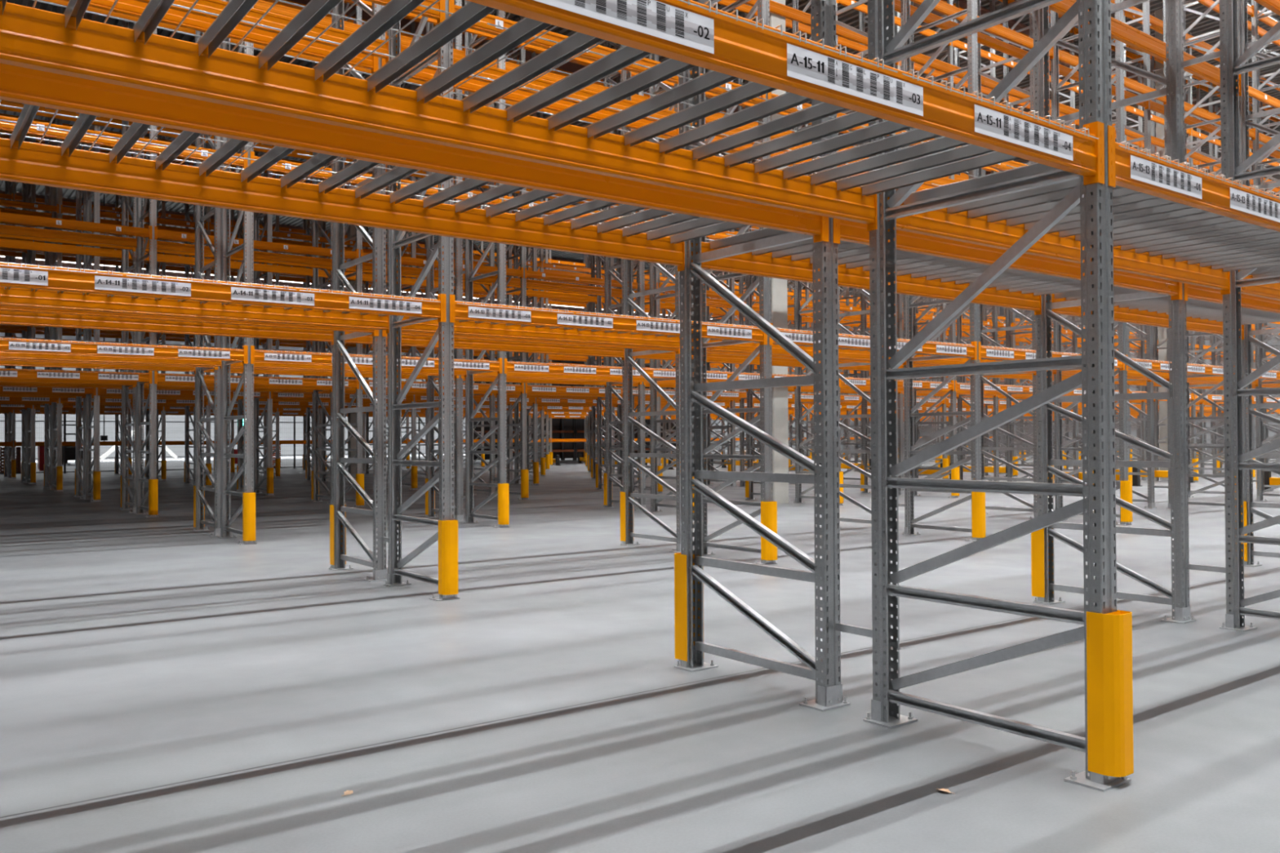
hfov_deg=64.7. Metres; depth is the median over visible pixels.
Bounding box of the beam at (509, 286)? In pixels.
[493,283,622,298]
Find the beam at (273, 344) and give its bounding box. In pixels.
[258,342,347,349]
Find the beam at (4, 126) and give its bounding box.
[0,115,248,168]
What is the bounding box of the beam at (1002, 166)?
[982,154,1029,170]
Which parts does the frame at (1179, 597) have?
post, foot plate, post, foot plate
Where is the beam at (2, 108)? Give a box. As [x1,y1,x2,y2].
[0,101,122,131]
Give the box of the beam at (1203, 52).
[1191,46,1219,62]
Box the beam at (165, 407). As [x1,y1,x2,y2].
[164,406,277,411]
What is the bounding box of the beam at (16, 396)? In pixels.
[0,395,75,399]
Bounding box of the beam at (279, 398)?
[258,397,387,401]
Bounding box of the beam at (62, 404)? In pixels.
[48,404,185,408]
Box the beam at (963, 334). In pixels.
[951,331,1009,340]
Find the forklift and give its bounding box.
[56,424,83,465]
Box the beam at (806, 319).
[801,316,870,328]
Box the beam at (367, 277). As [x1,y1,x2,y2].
[318,269,466,290]
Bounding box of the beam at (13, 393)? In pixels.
[0,392,85,397]
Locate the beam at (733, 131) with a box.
[700,119,905,177]
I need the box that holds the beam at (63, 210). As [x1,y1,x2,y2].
[60,204,208,230]
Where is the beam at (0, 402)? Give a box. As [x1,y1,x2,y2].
[0,401,51,404]
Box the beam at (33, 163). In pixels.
[0,137,684,271]
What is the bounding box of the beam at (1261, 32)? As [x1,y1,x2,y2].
[1245,20,1279,46]
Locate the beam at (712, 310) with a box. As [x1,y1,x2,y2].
[706,306,794,320]
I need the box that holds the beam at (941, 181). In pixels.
[922,177,960,187]
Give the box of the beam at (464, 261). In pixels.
[435,257,520,269]
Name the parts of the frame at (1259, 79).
post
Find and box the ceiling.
[0,0,1279,311]
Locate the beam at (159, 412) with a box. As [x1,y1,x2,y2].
[129,411,232,414]
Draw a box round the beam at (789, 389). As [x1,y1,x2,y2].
[752,388,863,394]
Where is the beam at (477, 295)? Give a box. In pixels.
[442,290,514,301]
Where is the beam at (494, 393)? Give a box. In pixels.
[493,393,622,398]
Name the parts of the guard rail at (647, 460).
rail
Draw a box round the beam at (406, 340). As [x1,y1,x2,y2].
[340,331,624,359]
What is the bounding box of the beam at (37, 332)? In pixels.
[35,331,146,338]
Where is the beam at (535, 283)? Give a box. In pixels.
[506,277,628,295]
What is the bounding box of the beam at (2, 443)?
[0,440,13,447]
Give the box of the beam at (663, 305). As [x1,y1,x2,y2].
[600,297,704,312]
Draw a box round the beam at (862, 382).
[839,377,954,391]
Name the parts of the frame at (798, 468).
post, post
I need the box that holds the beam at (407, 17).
[368,6,522,48]
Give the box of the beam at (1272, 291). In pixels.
[1238,270,1279,301]
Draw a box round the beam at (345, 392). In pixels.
[316,390,465,395]
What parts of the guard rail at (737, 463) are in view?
post, rail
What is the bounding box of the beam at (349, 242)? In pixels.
[344,240,444,255]
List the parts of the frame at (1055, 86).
post, post, foot plate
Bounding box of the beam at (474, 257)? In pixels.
[453,252,542,267]
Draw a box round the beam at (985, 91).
[899,59,993,94]
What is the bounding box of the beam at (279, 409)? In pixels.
[278,408,373,412]
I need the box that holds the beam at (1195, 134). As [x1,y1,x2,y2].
[1191,128,1248,155]
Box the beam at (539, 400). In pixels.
[536,397,639,405]
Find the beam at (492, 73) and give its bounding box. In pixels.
[395,38,697,126]
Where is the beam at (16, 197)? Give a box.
[14,194,127,213]
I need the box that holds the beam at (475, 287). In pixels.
[472,283,597,303]
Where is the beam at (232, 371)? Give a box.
[201,368,427,381]
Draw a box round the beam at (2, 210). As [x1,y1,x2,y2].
[0,207,51,217]
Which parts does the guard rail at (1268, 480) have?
post, rail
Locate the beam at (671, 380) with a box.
[653,377,795,389]
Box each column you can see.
[242,214,245,462]
[347,158,358,474]
[762,0,788,503]
[1155,8,1168,479]
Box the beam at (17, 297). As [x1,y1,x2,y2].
[0,286,389,333]
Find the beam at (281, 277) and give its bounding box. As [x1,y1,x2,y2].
[259,274,332,284]
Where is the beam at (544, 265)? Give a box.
[542,261,621,275]
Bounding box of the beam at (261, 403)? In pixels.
[208,400,332,406]
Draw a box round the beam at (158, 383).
[142,382,332,389]
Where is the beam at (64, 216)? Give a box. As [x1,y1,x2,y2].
[56,212,195,233]
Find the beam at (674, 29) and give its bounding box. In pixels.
[465,0,1104,185]
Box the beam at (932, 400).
[865,395,945,404]
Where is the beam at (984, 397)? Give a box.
[962,395,1030,399]
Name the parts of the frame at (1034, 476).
post, post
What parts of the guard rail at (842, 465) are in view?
rail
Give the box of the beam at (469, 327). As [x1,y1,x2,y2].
[396,315,697,349]
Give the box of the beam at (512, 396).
[473,394,597,399]
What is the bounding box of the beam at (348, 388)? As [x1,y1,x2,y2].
[344,387,497,395]
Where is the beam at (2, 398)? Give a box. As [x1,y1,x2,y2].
[0,396,58,403]
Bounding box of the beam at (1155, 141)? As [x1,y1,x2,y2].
[1111,124,1164,148]
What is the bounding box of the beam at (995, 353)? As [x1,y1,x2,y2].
[977,341,1124,370]
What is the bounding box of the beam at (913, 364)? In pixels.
[901,363,1036,375]
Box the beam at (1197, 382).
[1152,379,1223,385]
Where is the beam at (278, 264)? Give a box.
[278,264,372,275]
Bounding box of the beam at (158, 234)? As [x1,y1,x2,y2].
[154,226,359,259]
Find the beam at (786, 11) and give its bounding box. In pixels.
[736,0,817,26]
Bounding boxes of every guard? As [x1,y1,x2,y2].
[11,459,16,477]
[30,462,35,482]
[44,464,49,486]
[56,466,62,489]
[75,468,75,494]
[93,471,100,499]
[120,475,128,506]
[128,457,131,474]
[148,479,158,515]
[160,460,166,479]
[193,485,204,527]
[205,463,211,484]
[230,457,235,471]
[236,465,243,489]
[242,492,255,541]
[266,467,273,493]
[275,458,279,475]
[305,459,306,479]
[311,471,319,499]
[329,504,346,564]
[355,473,364,505]
[405,453,409,467]
[411,466,417,488]
[425,478,435,515]
[438,520,457,595]
[480,453,484,466]
[497,483,509,524]
[520,469,528,497]
[533,462,538,484]
[540,457,545,475]
[545,453,549,469]
[549,452,552,464]
[585,452,586,466]
[587,454,589,471]
[591,458,592,477]
[595,463,602,488]
[603,472,611,505]
[620,491,631,541]
[657,466,662,491]
[674,552,703,661]
[727,458,732,471]
[745,468,751,497]
[760,501,777,560]
[839,471,843,503]
[860,465,867,491]
[937,454,942,467]
[942,457,948,478]
[946,455,951,466]
[951,467,959,496]
[971,491,986,537]
[1012,456,1017,475]
[1031,528,1053,597]
[1086,609,1133,777]
[1120,480,1132,521]
[1128,466,1132,480]
[1191,458,1198,480]
[1216,456,1222,471]
[1235,501,1252,561]
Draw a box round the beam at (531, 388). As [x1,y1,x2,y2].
[524,382,658,396]
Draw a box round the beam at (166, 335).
[158,333,266,342]
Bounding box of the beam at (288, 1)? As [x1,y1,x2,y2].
[282,0,367,22]
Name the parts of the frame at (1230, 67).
post, foot plate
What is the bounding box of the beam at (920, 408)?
[897,406,939,411]
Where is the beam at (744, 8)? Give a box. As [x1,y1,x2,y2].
[717,0,760,16]
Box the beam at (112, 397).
[81,396,238,402]
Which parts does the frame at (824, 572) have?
post, foot plate, foot plate, post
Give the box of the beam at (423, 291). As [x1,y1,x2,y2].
[368,284,438,294]
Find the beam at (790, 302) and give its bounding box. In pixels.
[787,299,861,311]
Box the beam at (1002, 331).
[985,325,1035,337]
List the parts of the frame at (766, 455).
post, foot plate, post, foot plate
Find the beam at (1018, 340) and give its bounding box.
[1015,337,1065,346]
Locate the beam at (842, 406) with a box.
[808,404,871,408]
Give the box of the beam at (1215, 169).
[1200,161,1250,184]
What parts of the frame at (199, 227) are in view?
post, foot plate, foot plate, post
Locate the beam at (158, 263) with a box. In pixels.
[158,262,264,274]
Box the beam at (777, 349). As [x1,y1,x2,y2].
[703,337,906,364]
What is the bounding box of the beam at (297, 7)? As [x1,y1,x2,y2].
[262,0,331,17]
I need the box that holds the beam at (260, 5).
[227,0,465,59]
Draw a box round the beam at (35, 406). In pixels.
[34,404,163,410]
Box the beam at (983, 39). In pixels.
[887,0,1028,59]
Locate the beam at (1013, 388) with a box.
[955,380,1032,392]
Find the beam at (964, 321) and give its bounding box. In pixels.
[955,318,1013,327]
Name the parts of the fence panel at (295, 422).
post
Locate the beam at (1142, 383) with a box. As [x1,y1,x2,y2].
[1114,377,1177,386]
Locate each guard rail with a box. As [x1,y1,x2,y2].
[531,454,559,465]
[576,453,609,463]
[645,457,678,465]
[668,457,715,471]
[721,459,756,467]
[788,465,806,470]
[819,458,871,472]
[911,462,951,479]
[940,460,1010,476]
[1053,466,1141,486]
[1115,466,1193,482]
[1263,471,1279,491]
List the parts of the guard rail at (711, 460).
post, post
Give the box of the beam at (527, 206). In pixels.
[503,195,653,226]
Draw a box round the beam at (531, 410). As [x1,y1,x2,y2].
[531,409,604,411]
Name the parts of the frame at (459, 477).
post, foot plate, post, foot plate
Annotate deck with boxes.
[0,0,495,93]
[0,99,295,182]
[0,261,122,295]
[0,337,26,341]
[3,368,70,372]
[28,338,139,346]
[71,370,148,374]
[107,272,296,306]
[142,343,242,351]
[160,373,213,376]
[230,375,290,378]
[256,349,332,355]
[263,287,439,316]
[268,153,557,217]
[294,377,356,381]
[348,353,421,359]
[402,0,897,154]
[409,300,573,325]
[427,357,489,362]
[474,382,521,386]
[511,194,748,244]
[512,361,573,366]
[520,311,672,333]
[527,384,573,387]
[571,364,631,368]
[573,386,604,388]
[617,319,759,338]
[640,367,675,370]
[689,69,1098,196]
[705,227,908,265]
[706,370,743,373]
[711,327,848,344]
[743,372,790,376]
[796,333,911,349]
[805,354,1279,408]
[845,252,1021,282]
[846,377,870,379]
[850,340,974,351]
[903,141,1248,230]
[915,345,1032,358]
[955,271,1091,295]
[968,351,1080,360]
[1045,185,1279,253]
[1054,286,1195,307]
[1114,361,1199,370]
[1128,299,1255,316]
[1129,357,1166,363]
[1149,232,1279,271]
[1151,364,1222,373]
[1191,310,1279,324]
[1248,265,1279,278]
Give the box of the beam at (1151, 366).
[1125,355,1235,375]
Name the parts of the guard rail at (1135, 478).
rail, post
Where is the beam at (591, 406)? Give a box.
[494,404,592,408]
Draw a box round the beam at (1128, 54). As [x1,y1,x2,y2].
[1073,26,1141,62]
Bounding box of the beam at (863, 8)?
[835,0,951,46]
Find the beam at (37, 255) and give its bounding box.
[35,253,146,269]
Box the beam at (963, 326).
[917,320,984,330]
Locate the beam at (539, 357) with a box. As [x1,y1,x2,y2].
[531,356,586,362]
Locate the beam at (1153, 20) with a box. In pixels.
[1111,0,1163,30]
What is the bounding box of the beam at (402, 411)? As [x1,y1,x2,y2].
[386,409,465,413]
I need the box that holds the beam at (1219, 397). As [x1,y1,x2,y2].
[1195,394,1251,400]
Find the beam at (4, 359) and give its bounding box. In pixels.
[0,358,217,369]
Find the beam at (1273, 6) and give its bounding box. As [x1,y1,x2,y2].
[1253,0,1279,16]
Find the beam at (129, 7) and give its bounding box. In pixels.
[62,0,378,73]
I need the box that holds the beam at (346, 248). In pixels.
[324,242,426,259]
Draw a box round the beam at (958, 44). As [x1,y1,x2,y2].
[952,40,1044,81]
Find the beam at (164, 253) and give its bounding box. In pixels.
[164,253,277,265]
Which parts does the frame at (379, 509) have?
post, foot plate, foot plate, post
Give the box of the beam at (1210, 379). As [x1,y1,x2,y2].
[1186,373,1257,386]
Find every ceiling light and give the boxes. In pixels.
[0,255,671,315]
[1245,1,1279,22]
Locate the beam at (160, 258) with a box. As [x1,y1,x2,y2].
[126,251,312,277]
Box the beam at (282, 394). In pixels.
[271,391,413,401]
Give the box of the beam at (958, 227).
[887,196,1230,295]
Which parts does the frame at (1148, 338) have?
post, post, foot plate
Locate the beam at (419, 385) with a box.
[360,379,524,393]
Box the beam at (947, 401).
[945,396,1014,405]
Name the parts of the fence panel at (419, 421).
post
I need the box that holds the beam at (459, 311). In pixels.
[449,294,767,345]
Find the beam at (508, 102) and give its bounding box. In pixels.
[451,89,599,123]
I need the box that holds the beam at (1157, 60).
[1154,57,1209,84]
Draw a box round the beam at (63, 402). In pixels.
[56,402,195,405]
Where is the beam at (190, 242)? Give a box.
[190,242,306,256]
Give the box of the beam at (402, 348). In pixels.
[368,344,453,351]
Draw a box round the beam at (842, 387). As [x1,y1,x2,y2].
[800,385,912,391]
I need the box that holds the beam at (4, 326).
[0,324,26,329]
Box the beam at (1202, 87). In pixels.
[1200,84,1249,111]
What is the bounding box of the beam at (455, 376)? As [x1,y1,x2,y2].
[220,366,458,378]
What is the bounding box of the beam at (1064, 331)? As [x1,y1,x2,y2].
[1014,322,1073,335]
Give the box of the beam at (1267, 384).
[1258,379,1279,386]
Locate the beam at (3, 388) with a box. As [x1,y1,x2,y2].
[0,385,96,395]
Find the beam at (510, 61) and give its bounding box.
[505,58,613,87]
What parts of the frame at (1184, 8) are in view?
post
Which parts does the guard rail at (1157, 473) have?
rail, post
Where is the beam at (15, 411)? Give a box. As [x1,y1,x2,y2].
[13,409,128,413]
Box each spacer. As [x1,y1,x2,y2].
[382,537,387,542]
[835,622,872,637]
[1153,485,1168,488]
[1181,51,1219,67]
[1186,564,1226,573]
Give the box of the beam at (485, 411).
[476,410,546,414]
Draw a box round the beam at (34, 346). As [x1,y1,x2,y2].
[0,337,248,364]
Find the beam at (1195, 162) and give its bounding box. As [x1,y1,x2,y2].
[1142,141,1199,165]
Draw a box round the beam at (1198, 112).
[1184,102,1255,140]
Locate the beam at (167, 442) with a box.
[129,439,232,446]
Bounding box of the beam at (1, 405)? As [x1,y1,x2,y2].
[0,404,32,408]
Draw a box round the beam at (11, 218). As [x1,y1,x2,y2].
[0,212,152,239]
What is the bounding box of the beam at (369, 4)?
[346,0,496,39]
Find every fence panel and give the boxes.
[0,413,63,474]
[63,413,145,473]
[150,415,213,470]
[227,416,293,469]
[293,416,345,468]
[364,419,418,466]
[417,417,474,463]
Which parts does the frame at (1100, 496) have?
post, foot plate, post, foot plate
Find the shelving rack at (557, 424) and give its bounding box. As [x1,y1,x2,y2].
[518,358,574,460]
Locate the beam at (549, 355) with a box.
[537,353,603,359]
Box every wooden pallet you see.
[0,447,21,450]
[0,450,21,453]
[0,453,21,457]
[0,456,21,460]
[0,459,21,463]
[0,462,21,466]
[0,466,21,469]
[0,469,21,472]
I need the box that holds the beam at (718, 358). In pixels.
[630,349,820,367]
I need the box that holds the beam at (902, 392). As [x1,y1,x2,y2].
[902,391,996,396]
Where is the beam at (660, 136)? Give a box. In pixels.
[618,128,738,154]
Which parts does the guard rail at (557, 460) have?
post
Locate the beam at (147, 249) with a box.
[145,248,332,271]
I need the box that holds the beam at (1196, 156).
[1186,148,1253,179]
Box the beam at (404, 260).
[360,248,523,278]
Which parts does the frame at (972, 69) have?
post, foot plate, foot plate, post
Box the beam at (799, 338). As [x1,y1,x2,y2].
[768,323,977,359]
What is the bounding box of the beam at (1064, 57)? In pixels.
[1055,46,1166,104]
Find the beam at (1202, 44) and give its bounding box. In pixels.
[1185,33,1252,73]
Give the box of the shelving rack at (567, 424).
[562,360,617,460]
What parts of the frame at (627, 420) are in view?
post, foot plate, foot plate, post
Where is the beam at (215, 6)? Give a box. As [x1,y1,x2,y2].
[134,0,388,62]
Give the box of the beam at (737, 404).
[732,402,808,408]
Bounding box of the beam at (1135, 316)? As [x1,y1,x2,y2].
[1045,293,1244,339]
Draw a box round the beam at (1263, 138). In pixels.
[1257,132,1279,149]
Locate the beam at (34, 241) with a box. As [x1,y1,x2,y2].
[34,240,163,254]
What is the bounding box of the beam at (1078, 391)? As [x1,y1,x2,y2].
[1066,388,1128,395]
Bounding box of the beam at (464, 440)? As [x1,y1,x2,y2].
[408,438,482,443]
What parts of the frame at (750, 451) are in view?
post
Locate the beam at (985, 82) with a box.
[977,72,1089,119]
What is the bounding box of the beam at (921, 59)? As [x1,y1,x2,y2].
[835,24,971,80]
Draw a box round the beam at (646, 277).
[633,273,677,282]
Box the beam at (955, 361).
[910,354,1056,373]
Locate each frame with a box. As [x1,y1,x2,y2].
[4,137,8,477]
[8,135,16,478]
[21,103,26,482]
[25,115,35,484]
[43,107,51,489]
[50,6,63,491]
[74,12,85,498]
[83,12,101,502]
[114,195,121,475]
[120,20,136,513]
[126,154,132,475]
[134,27,159,517]
[144,133,151,478]
[156,126,166,480]
[183,141,195,484]
[192,30,221,536]
[201,134,211,486]
[217,0,257,544]
[227,168,235,473]
[235,45,253,491]
[253,49,274,495]
[258,143,266,476]
[266,144,280,477]
[302,182,312,470]
[305,151,321,479]
[311,11,332,504]
[316,221,326,471]
[320,163,332,481]
[328,0,386,582]
[340,1,364,507]
[361,226,365,473]
[364,170,373,474]
[375,173,388,488]
[383,0,459,600]
[384,233,388,467]
[395,21,417,489]
[400,233,409,469]
[415,170,427,478]
[424,0,465,521]
[431,236,444,477]
[437,235,453,471]
[453,177,466,472]
[457,239,465,464]
[463,0,510,528]
[469,10,496,497]
[472,205,484,466]
[489,52,512,482]
[495,8,528,500]
[505,208,523,474]
[512,48,538,485]
[517,188,532,469]
[525,113,545,475]
[531,188,549,470]
[537,215,552,465]
[583,253,597,463]
[585,254,602,466]
[587,198,606,472]
[591,79,614,479]
[595,41,624,491]
[603,40,647,511]
[603,259,617,467]
[608,266,629,473]
[615,76,641,481]
[619,44,683,552]
[628,54,662,493]
[644,262,654,451]
[648,53,693,515]
[648,262,666,465]
[656,264,668,457]
[662,217,678,467]
[667,264,678,459]
[674,0,850,711]
[679,102,702,475]
[695,0,777,564]
[705,68,737,486]
[706,98,730,471]
[709,240,724,464]
[710,271,722,454]
[726,277,744,452]
[730,231,746,468]
[737,14,764,486]
[744,3,791,502]
[751,225,763,461]
[755,160,763,472]
[786,124,811,474]
[787,280,795,446]
[787,280,795,448]
[788,280,806,465]
[791,0,842,505]
[798,281,821,474]
[801,281,816,455]
[809,282,821,459]
[811,283,821,459]
[835,0,892,531]
[839,51,863,484]
[839,180,850,471]
[839,291,847,453]
[842,286,854,456]
[843,287,862,462]
[853,145,871,471]
[856,290,871,458]
[858,0,904,495]
[862,0,1130,791]
[866,289,871,463]
[882,147,909,476]
[893,296,911,454]
[900,0,982,541]
[909,0,959,497]
[914,71,947,479]
[915,296,941,466]
[918,297,934,448]
[918,298,937,463]
[919,297,933,447]
[939,302,957,458]
[942,311,967,466]
[947,146,976,466]
[954,0,999,481]
[961,308,982,459]
[968,170,995,462]
[973,308,989,452]
[977,0,1037,519]
[982,96,1017,476]
[982,306,1000,458]
[997,306,1016,462]
[1000,311,1004,455]
[1002,0,1051,481]
[1003,308,1024,460]
[1008,161,1035,469]
[1018,309,1035,457]
[1019,309,1035,463]
[1025,310,1035,454]
[1032,0,1195,623]
[1047,317,1075,471]
[1049,31,1078,484]
[1050,0,1131,524]
[1052,314,1063,459]
[1062,346,1073,457]
[1063,317,1085,469]
[1066,316,1085,456]
[1077,318,1086,458]
[1078,318,1086,459]
[1088,0,1157,508]
[1111,0,1129,481]
[1111,54,1147,480]
[1114,143,1130,468]
[1114,321,1142,461]
[1115,323,1130,445]
[1116,324,1139,461]
[1130,324,1137,454]
[1144,324,1148,461]
[1150,31,1198,482]
[1156,326,1159,447]
[1163,0,1235,509]
[1177,79,1204,477]
[1182,0,1224,497]
[1187,336,1206,457]
[1191,335,1220,464]
[1195,334,1224,464]
[1208,75,1254,478]
[1209,334,1217,454]
[1214,97,1256,474]
[1219,0,1279,631]
[1235,0,1279,566]
[1246,343,1256,442]
[1251,0,1279,501]
[1256,3,1279,490]
[1260,101,1279,462]
[1262,132,1279,462]
[1266,323,1279,462]
[1266,324,1279,459]
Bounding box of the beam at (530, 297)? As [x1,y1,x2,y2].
[529,297,595,304]
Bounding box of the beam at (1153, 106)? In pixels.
[1149,99,1221,137]
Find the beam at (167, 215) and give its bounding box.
[130,208,231,226]
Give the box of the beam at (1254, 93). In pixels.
[1246,85,1279,108]
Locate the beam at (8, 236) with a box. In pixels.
[0,233,135,252]
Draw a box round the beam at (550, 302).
[530,299,586,307]
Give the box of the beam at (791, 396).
[787,393,862,402]
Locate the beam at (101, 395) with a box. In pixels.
[91,394,254,399]
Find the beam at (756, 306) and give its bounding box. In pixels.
[744,302,820,315]
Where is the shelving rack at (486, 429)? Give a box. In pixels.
[473,355,519,460]
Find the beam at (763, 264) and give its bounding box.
[691,241,1041,315]
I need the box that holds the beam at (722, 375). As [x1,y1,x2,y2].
[693,371,802,380]
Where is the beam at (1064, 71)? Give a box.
[1044,60,1149,109]
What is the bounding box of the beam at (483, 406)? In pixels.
[452,404,542,410]
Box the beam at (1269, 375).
[1245,368,1279,379]
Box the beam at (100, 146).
[62,139,185,159]
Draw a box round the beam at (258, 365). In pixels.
[227,361,466,377]
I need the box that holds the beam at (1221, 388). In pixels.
[1189,382,1255,390]
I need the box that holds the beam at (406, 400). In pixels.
[402,400,514,404]
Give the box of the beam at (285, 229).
[232,220,312,235]
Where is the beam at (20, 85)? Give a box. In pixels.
[0,63,828,242]
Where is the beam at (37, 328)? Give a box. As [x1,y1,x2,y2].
[35,327,151,336]
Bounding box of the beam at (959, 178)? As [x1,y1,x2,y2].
[944,174,968,182]
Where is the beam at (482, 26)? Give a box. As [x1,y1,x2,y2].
[448,0,765,105]
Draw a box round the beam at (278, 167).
[250,151,502,205]
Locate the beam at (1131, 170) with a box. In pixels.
[1107,124,1279,231]
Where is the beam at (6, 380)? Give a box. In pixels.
[0,377,137,386]
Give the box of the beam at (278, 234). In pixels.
[208,222,332,243]
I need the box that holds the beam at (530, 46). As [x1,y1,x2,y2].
[519,43,674,86]
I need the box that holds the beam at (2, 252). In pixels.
[0,250,22,257]
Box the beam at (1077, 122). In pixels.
[1074,119,1142,147]
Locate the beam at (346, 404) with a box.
[344,402,444,408]
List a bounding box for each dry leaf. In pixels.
[342,790,352,795]
[936,787,954,793]
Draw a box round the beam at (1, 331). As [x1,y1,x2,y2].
[0,329,22,334]
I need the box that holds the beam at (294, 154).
[128,122,312,159]
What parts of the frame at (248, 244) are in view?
post, foot plate, foot plate, post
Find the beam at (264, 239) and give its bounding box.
[210,231,321,247]
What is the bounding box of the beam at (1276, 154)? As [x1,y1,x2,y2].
[1247,139,1279,159]
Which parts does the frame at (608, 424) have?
post, post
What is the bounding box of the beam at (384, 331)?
[382,329,679,354]
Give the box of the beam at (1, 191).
[0,190,809,293]
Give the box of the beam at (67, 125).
[62,123,195,146]
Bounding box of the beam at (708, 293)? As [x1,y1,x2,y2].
[658,282,762,302]
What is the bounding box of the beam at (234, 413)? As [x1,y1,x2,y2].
[233,412,317,414]
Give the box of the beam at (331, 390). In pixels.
[144,385,332,391]
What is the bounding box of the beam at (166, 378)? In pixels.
[154,370,359,389]
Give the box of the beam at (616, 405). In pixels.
[518,402,617,406]
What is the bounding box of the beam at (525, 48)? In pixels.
[524,47,633,76]
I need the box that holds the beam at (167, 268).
[158,264,246,276]
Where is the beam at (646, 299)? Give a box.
[633,297,731,309]
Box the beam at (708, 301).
[633,290,732,306]
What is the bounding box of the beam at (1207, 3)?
[1197,0,1219,13]
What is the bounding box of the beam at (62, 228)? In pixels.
[62,228,185,243]
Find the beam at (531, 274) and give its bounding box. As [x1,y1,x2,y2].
[524,267,657,290]
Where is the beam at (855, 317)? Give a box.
[840,311,910,324]
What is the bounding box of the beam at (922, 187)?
[915,184,937,192]
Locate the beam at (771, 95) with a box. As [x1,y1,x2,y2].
[768,92,974,160]
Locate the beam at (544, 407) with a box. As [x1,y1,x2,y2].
[543,406,622,410]
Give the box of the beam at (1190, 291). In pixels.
[1183,283,1279,313]
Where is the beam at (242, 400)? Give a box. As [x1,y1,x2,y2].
[242,400,372,403]
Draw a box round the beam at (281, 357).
[250,345,502,373]
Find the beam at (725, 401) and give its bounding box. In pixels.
[714,400,795,403]
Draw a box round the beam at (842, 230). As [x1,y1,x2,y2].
[832,217,1182,300]
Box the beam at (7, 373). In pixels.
[0,368,152,383]
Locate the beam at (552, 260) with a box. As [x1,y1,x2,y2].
[551,258,608,269]
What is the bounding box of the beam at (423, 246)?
[408,243,481,255]
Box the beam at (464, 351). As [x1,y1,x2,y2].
[457,349,532,355]
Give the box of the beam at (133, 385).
[0,381,135,387]
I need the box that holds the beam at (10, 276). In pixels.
[0,262,446,322]
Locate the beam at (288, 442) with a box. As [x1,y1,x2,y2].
[235,440,317,444]
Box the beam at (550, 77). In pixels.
[469,50,649,103]
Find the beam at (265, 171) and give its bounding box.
[189,159,306,178]
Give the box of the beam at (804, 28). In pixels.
[785,17,898,65]
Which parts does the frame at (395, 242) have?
post, foot plate, foot plate, post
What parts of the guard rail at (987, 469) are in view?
rail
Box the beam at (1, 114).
[0,113,52,124]
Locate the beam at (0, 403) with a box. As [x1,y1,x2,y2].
[0,403,44,405]
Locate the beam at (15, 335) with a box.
[14,335,128,343]
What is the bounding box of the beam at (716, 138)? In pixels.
[702,136,868,177]
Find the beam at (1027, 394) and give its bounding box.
[1011,391,1075,395]
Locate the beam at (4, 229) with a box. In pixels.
[0,224,137,248]
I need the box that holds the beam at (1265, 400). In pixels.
[1252,396,1279,403]
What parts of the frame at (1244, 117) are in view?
post, foot plate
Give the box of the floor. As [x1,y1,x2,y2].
[0,449,1279,852]
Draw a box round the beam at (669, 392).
[659,389,763,398]
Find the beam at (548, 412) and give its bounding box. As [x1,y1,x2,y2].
[547,411,617,414]
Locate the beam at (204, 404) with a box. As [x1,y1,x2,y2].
[201,404,321,408]
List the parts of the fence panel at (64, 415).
post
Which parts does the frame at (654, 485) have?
post, foot plate, post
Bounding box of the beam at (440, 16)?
[363,0,445,24]
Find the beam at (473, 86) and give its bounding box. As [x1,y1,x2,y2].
[382,57,679,137]
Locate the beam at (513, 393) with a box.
[505,391,629,396]
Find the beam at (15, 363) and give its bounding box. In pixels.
[0,360,195,373]
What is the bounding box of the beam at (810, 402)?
[802,402,871,405]
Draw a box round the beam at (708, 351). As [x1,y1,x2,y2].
[692,349,870,363]
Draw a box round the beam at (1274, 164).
[1248,150,1279,166]
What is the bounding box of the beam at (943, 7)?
[910,0,1053,59]
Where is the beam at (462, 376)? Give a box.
[461,375,642,384]
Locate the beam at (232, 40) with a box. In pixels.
[201,31,426,84]
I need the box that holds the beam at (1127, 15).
[1124,11,1191,48]
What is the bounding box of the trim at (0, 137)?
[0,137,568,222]
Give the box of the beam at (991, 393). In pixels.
[916,389,1008,395]
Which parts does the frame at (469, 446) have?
post, foot plate, foot plate, post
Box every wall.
[0,332,465,457]
[710,291,1279,454]
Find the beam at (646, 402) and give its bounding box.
[640,400,729,407]
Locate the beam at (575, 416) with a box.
[551,415,604,417]
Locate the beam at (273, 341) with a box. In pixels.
[272,339,365,347]
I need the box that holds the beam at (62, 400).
[60,397,208,405]
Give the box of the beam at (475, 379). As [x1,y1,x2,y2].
[434,376,606,386]
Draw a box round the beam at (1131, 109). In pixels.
[1125,106,1191,136]
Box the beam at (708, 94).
[705,92,811,123]
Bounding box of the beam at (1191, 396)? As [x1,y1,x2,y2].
[1128,388,1194,400]
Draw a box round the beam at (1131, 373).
[1058,368,1169,381]
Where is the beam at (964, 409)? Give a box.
[940,407,995,412]
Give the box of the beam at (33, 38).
[0,0,877,231]
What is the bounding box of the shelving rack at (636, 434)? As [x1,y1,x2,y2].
[608,364,649,453]
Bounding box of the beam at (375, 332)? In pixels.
[0,305,378,336]
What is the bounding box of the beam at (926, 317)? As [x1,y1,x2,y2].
[866,307,935,319]
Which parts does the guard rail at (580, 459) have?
post, rail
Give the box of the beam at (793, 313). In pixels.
[751,308,813,316]

